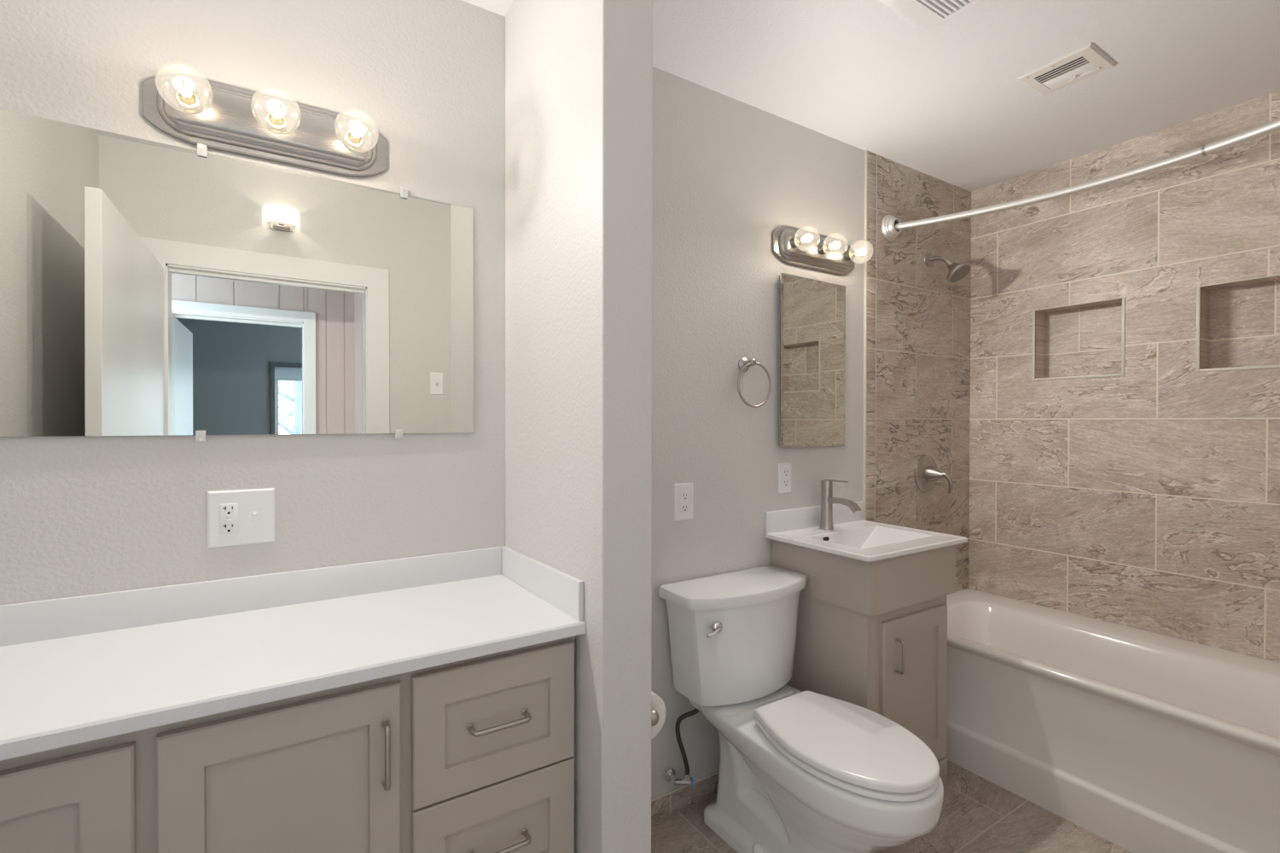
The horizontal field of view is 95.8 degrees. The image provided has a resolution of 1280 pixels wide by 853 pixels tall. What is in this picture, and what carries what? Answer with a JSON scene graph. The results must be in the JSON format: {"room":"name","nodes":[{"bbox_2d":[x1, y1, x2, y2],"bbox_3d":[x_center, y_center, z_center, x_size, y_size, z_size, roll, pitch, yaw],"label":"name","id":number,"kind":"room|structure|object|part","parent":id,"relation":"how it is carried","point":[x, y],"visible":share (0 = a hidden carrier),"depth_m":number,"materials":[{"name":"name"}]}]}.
{"room":"bathroom","nodes":[
{"label":"bathroom","id":0,"kind":"room"},
{"bbox_2d":[0,0,971,797],"bbox_3d":[0.151,0.052,2.040,3.796,2.517,0.106,0,1,-32],"label":"wall","id":1,"kind":"structure","parent":0,"point":[80,515],"depth_m":1.60,"materials":[{"name":"grey paint"}]},
{"bbox_2d":[0,109,473,442],"bbox_3d":[-0.879,-0.293,1.319,1.000,0.650,0.015,0,1,-32],"label":"wall mirror","id":2,"kind":"object","parent":1,"relation":"attached to","point":[148,288],"visible":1,"depth_m":1.28,"materials":[{"name":"silver glass"}]},
{"bbox_2d":[207,488,274,547],"bbox_3d":[-0.902,0.206,1.310,0.127,0.125,0.014,0,1,-32],"label":"outlet switch plate","id":3,"kind":"object","parent":1,"relation":"attached to","point":[235,517],"visible":1,"depth_m":1.31,"materials":[{"name":"white plastic"}]},
{"bbox_2d":[220,503,238,534],"bbox_3d":[-0.922,0.206,1.297,0.033,0.066,0.004,0,1,-32],"label":"receptacle","id":4,"kind":"object","parent":3,"relation":"attached to","point":[229,512],"depth_m":1.30,"materials":[{"name":"white plastic"}]},
{"bbox_2d":[0,546,501,646],"bbox_3d":[-0.866,0.381,1.335,1.120,0.078,0.012,0,1,-32],"label":"backsplash","id":5,"kind":"structure","parent":1,"relation":"attached to","point":[21,623],"depth_m":1.29,"materials":[{"name":"white stone"}]},
{"bbox_2d":[141,61,387,177],"bbox_3d":[-0.807,-0.689,1.284,0.476,0.146,0.146,0,1,-32],"label":"vanity light","id":6,"kind":"object","parent":1,"relation":"attached to","point":[190,109],"visible":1,"depth_m":1.30,"materials":[{"name":"silver metal"}]},
{"bbox_3d":[-0.927,-0.688,1.178,0.093,0.093,0.096,0,1,-32],"label":"bulb","id":7,"kind":"part","parent":6,"relation":"part of","materials":[{"name":"clear glass"}]},
{"bbox_2d":[174,87,200,111],"bbox_3d":[-0.953,-0.688,1.220,0.042,0.042,0.022,0,1,-32],"label":"socket","id":8,"kind":"object","parent":6,"relation":"attached to","point":[192,103],"depth_m":1.22,"materials":[{"name":"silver metal"}]},
{"bbox_3d":[-0.793,-0.688,1.263,0.093,0.093,0.096,0,1,-32],"label":"bulb","id":9,"kind":"part","parent":6,"relation":"part of","materials":[{"name":"clear glass"}]},
{"bbox_2d":[265,110,287,132],"bbox_3d":[-0.820,-0.689,1.304,0.042,0.042,0.022,0,1,-32],"label":"socket","id":10,"kind":"object","parent":6,"relation":"attached to","point":[273,125],"depth_m":1.30,"materials":[{"name":"silver metal"}]},
{"bbox_2d":[343,129,364,150],"bbox_3d":[-0.686,-0.689,1.389,0.042,0.042,0.022,0,1,-32],"label":"socket","id":11,"kind":"object","parent":6,"relation":"attached to","point":[357,143],"depth_m":1.38,"materials":[{"name":"silver metal"}]},
{"bbox_3d":[-0.660,-0.689,1.347,0.093,0.093,0.096,0,1,-32],"label":"bulb","id":12,"kind":"part","parent":6,"relation":"part of","materials":[{"name":"clear glass"}]},
{"bbox_2d":[664,708,699,789],"bbox_3d":[0.152,1.048,1.937,0.136,0.337,0.056,0,0,-4],"label":"water supply line","id":13,"kind":"object","parent":1,"relation":"attached to","point":[670,774],"visible":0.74,"depth_m":1.93,"materials":[{"name":"grey"}]},
{"bbox_3d":[0.173,1.199,1.942,0.027,0.035,0.035,0,1,-32],"label":"valve handle","id":14,"kind":"part","parent":13,"relation":"part of","materials":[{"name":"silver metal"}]},
{"bbox_2d":[674,482,693,521],"bbox_3d":[0.152,0.259,1.982,0.080,0.128,0.010,0,1,-32],"label":"outlet plate","id":15,"kind":"object","parent":1,"relation":"attached to","point":[683,492],"visible":1,"depth_m":1.98,"materials":[{"name":"white plastic"}]},
{"bbox_2d":[680,492,688,511],"bbox_3d":[0.153,0.259,1.980,0.033,0.066,0.004,0,1,-32],"label":"receptacle","id":16,"kind":"object","parent":15,"relation":"attached to","point":[684,496],"depth_m":1.98,"materials":[{"name":"white plastic"}]},
{"bbox_2d":[651,773,718,822],"bbox_3d":[0.116,1.276,1.968,0.944,0.070,0.010,0,1,-32],"label":"baseboard","id":17,"kind":"structure","parent":1,"relation":"attached to","point":[666,805],"depth_m":1.98,"materials":[{"name":"tile"}]},
{"bbox_2d":[651,769,719,802],"bbox_3d":[0.116,1.238,1.967,0.944,0.006,0.011,0,1,-32],"label":"trim","id":18,"kind":"structure","parent":1,"relation":"attached to","point":[712,774],"depth_m":1.98,"materials":[{"name":"beige tile"}]},
{"bbox_2d":[737,357,771,407],"bbox_3d":[0.405,-0.161,2.110,0.166,0.185,0.057,0,1,-32],"label":"towel ring","id":19,"kind":"object","parent":1,"relation":"attached to","point":[744,364],"visible":1,"depth_m":2.10,"materials":[{"name":"silver metal"}]},
{"bbox_2d":[778,462,791,493],"bbox_3d":[0.564,0.199,2.243,0.069,0.117,0.009,0,1,-32],"label":"outlet plate","id":20,"kind":"object","parent":1,"relation":"attached to","point":[784,468],"visible":1,"depth_m":2.24,"materials":[{"name":"white plastic"}]},
{"bbox_2d":[782,478,789,487],"bbox_3d":[0.565,0.219,2.241,0.033,0.033,0.003,0,1,-32],"label":"receptacle","id":21,"kind":"object","parent":20,"relation":"attached to","point":[785,481],"depth_m":2.24,"materials":[{"name":"white plastic"}]},
{"bbox_2d":[782,468,789,477],"bbox_3d":[0.565,0.180,2.240,0.033,0.033,0.003,0,1,-32],"label":"receptacle","id":22,"kind":"object","parent":20,"relation":"attached to","point":[785,471],"depth_m":2.24,"materials":[{"name":"white plastic"}]},
{"bbox_2d":[778,273,845,448],"bbox_3d":[0.696,-0.252,2.312,0.390,0.666,0.025,0,1,-32],"label":"mirror","id":23,"kind":"object","parent":1,"relation":"attached to","point":[812,312],"visible":1,"depth_m":2.29,"materials":[{"name":"silver mirror"}]},
{"bbox_2d":[764,500,865,534],"bbox_3d":[0.721,0.365,2.341,0.585,0.084,0.012,0,1,-32],"label":"backsplash","id":24,"kind":"structure","parent":1,"relation":"attached to","point":[802,518],"depth_m":2.29,"materials":[{"name":"white"}]},
{"bbox_2d":[771,225,873,274],"bbox_3d":[0.742,-0.703,2.266,0.476,0.146,0.146,0,1,-32],"label":"vanity light","id":25,"kind":"object","parent":1,"relation":"attached to","point":[792,246],"visible":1,"depth_m":2.27,"materials":[{"name":"silver metal"}]},
{"bbox_2d":[791,235,802,248],"bbox_3d":[0.596,-0.702,2.202,0.042,0.042,0.022,0,1,-32],"label":"socket","id":26,"kind":"object","parent":25,"relation":"attached to","point":[796,242],"depth_m":2.19,"materials":[{"name":"silver metal"}]},
{"bbox_3d":[0.622,-0.702,2.160,0.093,0.093,0.096,0,1,-32],"label":"bulb","id":27,"kind":"part","parent":25,"relation":"part of","materials":[{"name":"clear glass"}]},
{"bbox_2d":[819,243,829,254],"bbox_3d":[0.729,-0.703,2.286,0.042,0.042,0.022,0,1,-32],"label":"socket","id":28,"kind":"object","parent":25,"relation":"attached to","point":[825,250],"depth_m":2.28,"materials":[{"name":"silver metal"}]},
{"bbox_3d":[0.755,-0.703,2.245,0.093,0.093,0.096,0,1,-32],"label":"bulb","id":29,"kind":"part","parent":25,"relation":"part of","materials":[{"name":"clear glass"}]},
{"bbox_2d":[845,249,855,260],"bbox_3d":[0.862,-0.703,2.371,0.042,0.042,0.022,0,1,-32],"label":"socket","id":30,"kind":"object","parent":25,"relation":"attached to","point":[850,253],"depth_m":2.36,"materials":[{"name":"silver metal"}]},
{"bbox_3d":[0.889,-0.703,2.329,0.093,0.093,0.096,0,1,-32],"label":"bulb","id":31,"kind":"part","parent":25,"relation":"part of","materials":[{"name":"clear glass"}]},
{"bbox_2d":[862,150,867,520],"bbox_3d":[0.960,0.054,2.522,0.010,2.507,0.059,0,1,-32],"label":"trim","id":32,"kind":"structure","parent":1,"relation":"attached to","point":[865,151],"depth_m":2.49,"materials":[{"name":"beige tile"}]},
{"bbox_2d":[866,151,876,522],"bbox_3d":[0.977,0.049,2.563,0.064,2.517,0.107,0,1,-32],"label":"trim","id":33,"kind":"structure","parent":1,"relation":"attached to","point":[871,223],"depth_m":2.52,"materials":[{"name":"stone"}]},
{"bbox_2d":[874,154,877,522],"bbox_3d":[1.033,0.059,2.538,0.003,2.497,0.003,0,1,-32],"label":"trim","id":34,"kind":"structure","parent":1,"relation":"attached to","point":[876,154],"depth_m":2.53,"materials":[{"name":"beige tile"}]},
{"bbox_2d":[914,455,953,494],"bbox_3d":[1.387,0.225,2.691,0.176,0.176,0.122,0,1,-32],"label":"shower valve","id":35,"kind":"object","parent":1,"relation":"attached to","point":[927,474],"visible":1,"depth_m":2.70,"materials":[{"name":"silver metal"}]},
{"bbox_3d":[1.413,0.259,2.666,0.054,0.100,0.029,0,1,30],"label":"lever","id":36,"kind":"part","parent":35,"relation":"part of","materials":[{"name":"silver metal"}]},
{"bbox_2d":[924,251,971,283],"bbox_3d":[1.418,-0.742,2.665,0.108,0.166,0.195,0,1,-32],"label":"showerhead","id":37,"kind":"object","parent":1,"relation":"attached to","point":[957,271],"visible":1,"depth_m":2.63,"materials":[{"name":"silver metal"}]},
{"bbox_3d":[1.399,-0.770,2.694,0.021,0.060,0.111,0,1,-32],"label":"arm","id":38,"kind":"part","parent":37,"relation":"part of","materials":[{"name":"silver metal"}]},
{"bbox_2d":[880,117,1279,241],"bbox_3d":[1.581,-0.878,1.977,0.273,0.116,1.519,0,1,-32],"label":"shower curtain rod","id":39,"kind":"object","parent":1,"relation":"attached to","point":[891,226],"visible":1,"depth_m":2.09,"materials":[{"name":"silver metal"}]},
{"bbox_3d":[1.485,-0.880,2.230,0.114,0.030,1.015,0,1,-43],"label":"rod","id":40,"kind":"part","parent":39,"relation":"part of","materials":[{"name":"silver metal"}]},
{"bbox_2d":[505,0,652,852],"bbox_3d":[-0.179,0.056,1.433,0.120,2.517,0.579,0,1,-32],"label":"wall partition","id":41,"kind":"structure","parent":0,"point":[578,73],"depth_m":1.21,"materials":[{"name":"grey paint"}]},
{"bbox_2d":[651,709,659,726],"bbox_3d":[-0.041,0.688,1.415,0.083,0.050,0.203,0,1,-36],"label":"toilet paper holder","id":42,"kind":"object","parent":41,"relation":"attached to","point":[654,715],"visible":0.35,"depth_m":1.35,"materials":[{"name":"silver metal"}]},
{"bbox_2d":[651,691,665,739],"bbox_3d":[-0.012,0.696,1.423,0.113,0.113,0.106,0,1,-32],"label":"toilet paper roll","id":43,"kind":"object","parent":42,"relation":"hanging from","point":[657,704],"visible":0.14,"depth_m":1.40,"materials":[{"name":"white paper"}]},
{"bbox_2d":[462,0,1279,191],"bbox_3d":[0.600,-1.208,1.326,3.796,0.106,1.775,0,1,-32],"label":"ceiling","id":44,"kind":"structure","parent":0,"point":[948,102],"depth_m":1.91,"materials":[{"name":"white paint"}]},
{"bbox_2d":[878,0,980,31],"bbox_3d":[0.808,-1.172,1.518,0.267,0.020,0.267,0,1,-32],"label":"exhaust fan","id":45,"kind":"object","parent":44,"relation":"attached to","point":[928,14],"visible":1,"depth_m":1.61,"materials":[{"name":"white plastic"}]},
{"bbox_2d":[1017,42,1116,95],"bbox_3d":[1.416,-1.176,1.923,0.194,0.016,0.210,0,1,-32],"label":"ceiling vent","id":46,"kind":"object","parent":44,"relation":"in","point":[1088,61],"visible":1,"depth_m":1.91,"materials":[{"name":"white paint"}]},
{"bbox_3d":[1.442,-1.179,1.941,0.062,0.006,0.140,0,1,-32],"label":"closed blade","id":47,"kind":"part","parent":46,"relation":"part of","materials":[{"name":"white plastic"}]},
{"bbox_3d":[1.482,-1.172,1.917,0.022,0.009,0.068,0,1,-32],"label":"damper lever","id":48,"kind":"part","parent":46,"relation":"part of","materials":[{"name":"white paint"}]},
{"bbox_2d":[651,760,1131,852],"bbox_3d":[0.596,1.341,1.346,3.796,0.050,1.775,0,1,-32],"label":"floor","id":49,"kind":"structure","parent":0,"point":[979,815],"depth_m":1.87,"materials":[{"name":"tile"}]},
{"bbox_2d":[0,635,575,852],"bbox_3d":[-0.727,0.877,1.131,1.131,0.878,0.507,0,1,-32],"label":"base cabinet","id":50,"kind":"object","parent":49,"relation":"on","point":[475,755],"visible":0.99,"depth_m":1.01,"materials":[{"name":"beige paint"}]},
{"bbox_3d":[-0.902,0.833,0.767,0.354,0.722,0.019,0,1,-32],"label":"door","id":51,"kind":"part","parent":50,"relation":"part of","materials":[{"name":"beige paint"}]},
{"bbox_3d":[-0.585,0.830,0.968,0.344,0.726,0.019,0,1,-32],"label":"door","id":52,"kind":"part","parent":50,"relation":"part of","materials":[{"name":"beige paint"}]},
{"bbox_2d":[0,546,585,761],"bbox_3d":[-0.729,0.383,1.131,1.132,0.110,0.504,0,1,-32],"label":"countertop","id":53,"kind":"structure","parent":50,"relation":"on","point":[82,669],"depth_m":1.14,"materials":[{"name":"white stone"}]},
{"bbox_3d":[-0.448,0.584,1.023,0.012,0.121,0.031,0,1,-32],"label":"handle","id":54,"kind":"part","parent":50,"relation":"part of","materials":[{"name":"silver metal"}]},
{"bbox_3d":[-0.283,0.831,1.159,0.328,0.238,0.019,0,1,-32],"label":"drawer","id":55,"kind":"part","parent":50,"relation":"part of","materials":[{"name":"beige paint"}]},
{"bbox_3d":[-0.283,0.585,1.157,0.328,0.246,0.019,0,1,-32],"label":"drawer","id":56,"kind":"part","parent":50,"relation":"part of","materials":[{"name":"beige paint"}]},
{"bbox_3d":[-0.274,0.586,1.141,0.124,0.012,0.037,0,1,-32],"label":"handle","id":57,"kind":"part","parent":50,"relation":"part of","materials":[{"name":"silver metal"}]},
{"bbox_3d":[-0.274,0.833,1.143,0.124,0.012,0.037,0,1,-32],"label":"handle","id":58,"kind":"part","parent":50,"relation":"part of","materials":[{"name":"silver metal"}]},
{"bbox_2d":[658,565,943,852],"bbox_3d":[0.491,0.920,1.726,0.529,0.786,0.795,0,1,-32],"label":"toilet","id":59,"kind":"object","parent":49,"relation":"on","point":[805,771],"visible":1,"depth_m":1.73,"materials":[{"name":"white ceramic"}]},
{"bbox_3d":[0.231,0.625,1.785,0.071,0.040,0.029,0,1,-32],"label":"flush lever","id":60,"kind":"part","parent":59,"relation":"part of","materials":[{"name":"silver metal"}]},
{"bbox_3d":[0.343,0.722,1.960,0.496,0.326,0.222,0,1,-32],"label":"tank","id":61,"kind":"part","parent":59,"relation":"part of","materials":[{"name":"white ceramic"}]},
{"bbox_3d":[0.345,0.546,1.956,0.529,0.041,0.244,0,1,-32],"label":"tank lid","id":62,"kind":"part","parent":59,"relation":"part of","materials":[{"name":"white ceramic"}]},
{"bbox_3d":[0.514,1.107,1.704,0.372,0.412,0.730,0,1,-32],"label":"bowl","id":63,"kind":"part","parent":59,"relation":"part of","materials":[{"name":"white ceramic"}]},
{"bbox_3d":[0.573,0.889,1.609,0.354,0.014,0.486,0,1,-32],"label":"seat","id":64,"kind":"part","parent":59,"relation":"part of","materials":[{"name":"white plastic"}]},
{"bbox_3d":[0.574,0.864,1.608,0.358,0.022,0.488,0,1,-32],"label":"seat lid","id":65,"kind":"part","parent":59,"relation":"part of","materials":[{"name":"white plastic"}]},
{"bbox_2d":[771,539,955,787],"bbox_3d":[0.831,0.867,2.146,0.486,0.886,0.462,0,1,-32],"label":"sink vanity","id":66,"kind":"object","parent":49,"relation":"on","point":[872,636],"visible":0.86,"depth_m":1.98,"materials":[{"name":"beige paint"}]},
{"bbox_2d":[764,500,968,562],"bbox_3d":[0.840,0.419,2.153,0.586,0.190,0.457,0,1,-32],"label":"sink","id":67,"kind":"object","parent":66,"relation":"in","point":[853,537],"visible":0.8,"depth_m":2.22,"materials":[{"name":"white ceramic"}]},
{"bbox_2d":[819,479,861,529],"bbox_3d":[0.772,0.307,2.238,0.055,0.197,0.177,0,1,-32],"label":"faucet","id":68,"kind":"object","parent":67,"relation":"on","point":[827,499],"visible":1,"depth_m":2.27,"materials":[{"name":"silver metal"}]},
{"bbox_3d":[0.764,0.213,2.251,0.024,0.009,0.100,0,1,-32],"label":"lever","id":69,"kind":"part","parent":68,"relation":"part of","materials":[{"name":"silver metal"}]},
{"bbox_3d":[0.783,0.302,2.221,0.031,0.046,0.137,0,1,-32],"label":"spout","id":70,"kind":"part","parent":68,"relation":"part of","materials":[{"name":"silver metal"}]},
{"bbox_2d":[765,520,968,562],"bbox_3d":[0.836,0.459,2.151,0.578,0.110,0.457,0,1,-32],"label":"basin","id":71,"kind":"object","parent":67,"relation":"in","point":[867,541],"depth_m":2.19,"materials":[{"name":"white ceramic"}]},
{"bbox_3d":[0.859,0.759,1.908,0.012,0.118,0.032,0,1,-32],"label":"handle","id":72,"kind":"part","parent":66,"relation":"part of","materials":[{"name":"silver metal"}]},
{"bbox_3d":[0.949,0.917,1.994,0.370,0.546,0.016,0,1,-32],"label":"door","id":73,"kind":"part","parent":66,"relation":"part of","materials":[{"name":"beige paint"}]},
{"bbox_2d":[945,588,1279,852],"bbox_3d":[1.762,1.072,2.109,0.765,0.480,1.517,0,1,-32],"label":"bathtub","id":74,"kind":"object","parent":49,"relation":"on","point":[1143,741],"visible":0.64,"depth_m":1.96,"materials":[{"name":"white ceramic"}]},
{"bbox_2d":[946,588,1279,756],"bbox_3d":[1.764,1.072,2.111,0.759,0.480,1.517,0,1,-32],"label":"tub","id":75,"kind":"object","parent":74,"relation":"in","point":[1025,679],"depth_m":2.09,"materials":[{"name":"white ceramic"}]},
{"bbox_2d":[968,91,1279,663],"bbox_3d":[2.149,0.053,2.331,0.130,2.517,1.555,0,1,-32],"label":"wall","id":76,"kind":"structure","parent":0,"point":[1147,498],"depth_m":2.37,"materials":[{"name":"tile"}]},
{"bbox_2d":[1031,296,1125,381],"bbox_3d":[1.929,-0.377,2.557,0.010,0.329,0.348,0,1,-32],"label":"shower niche","id":77,"kind":"object","parent":76,"relation":"attached to","point":[1123,329],"depth_m":2.51,"materials":[{"name":"beige tile"}]},
{"bbox_2d":[1195,274,1279,372],"bbox_3d":[2.233,-0.372,2.077,0.010,0.329,0.348,0,1,-32],"label":"shower niche","id":78,"kind":"object","parent":76,"relation":"attached to","point":[1198,288],"depth_m":2.21,"materials":[{"name":"beige tile"}]}
]}

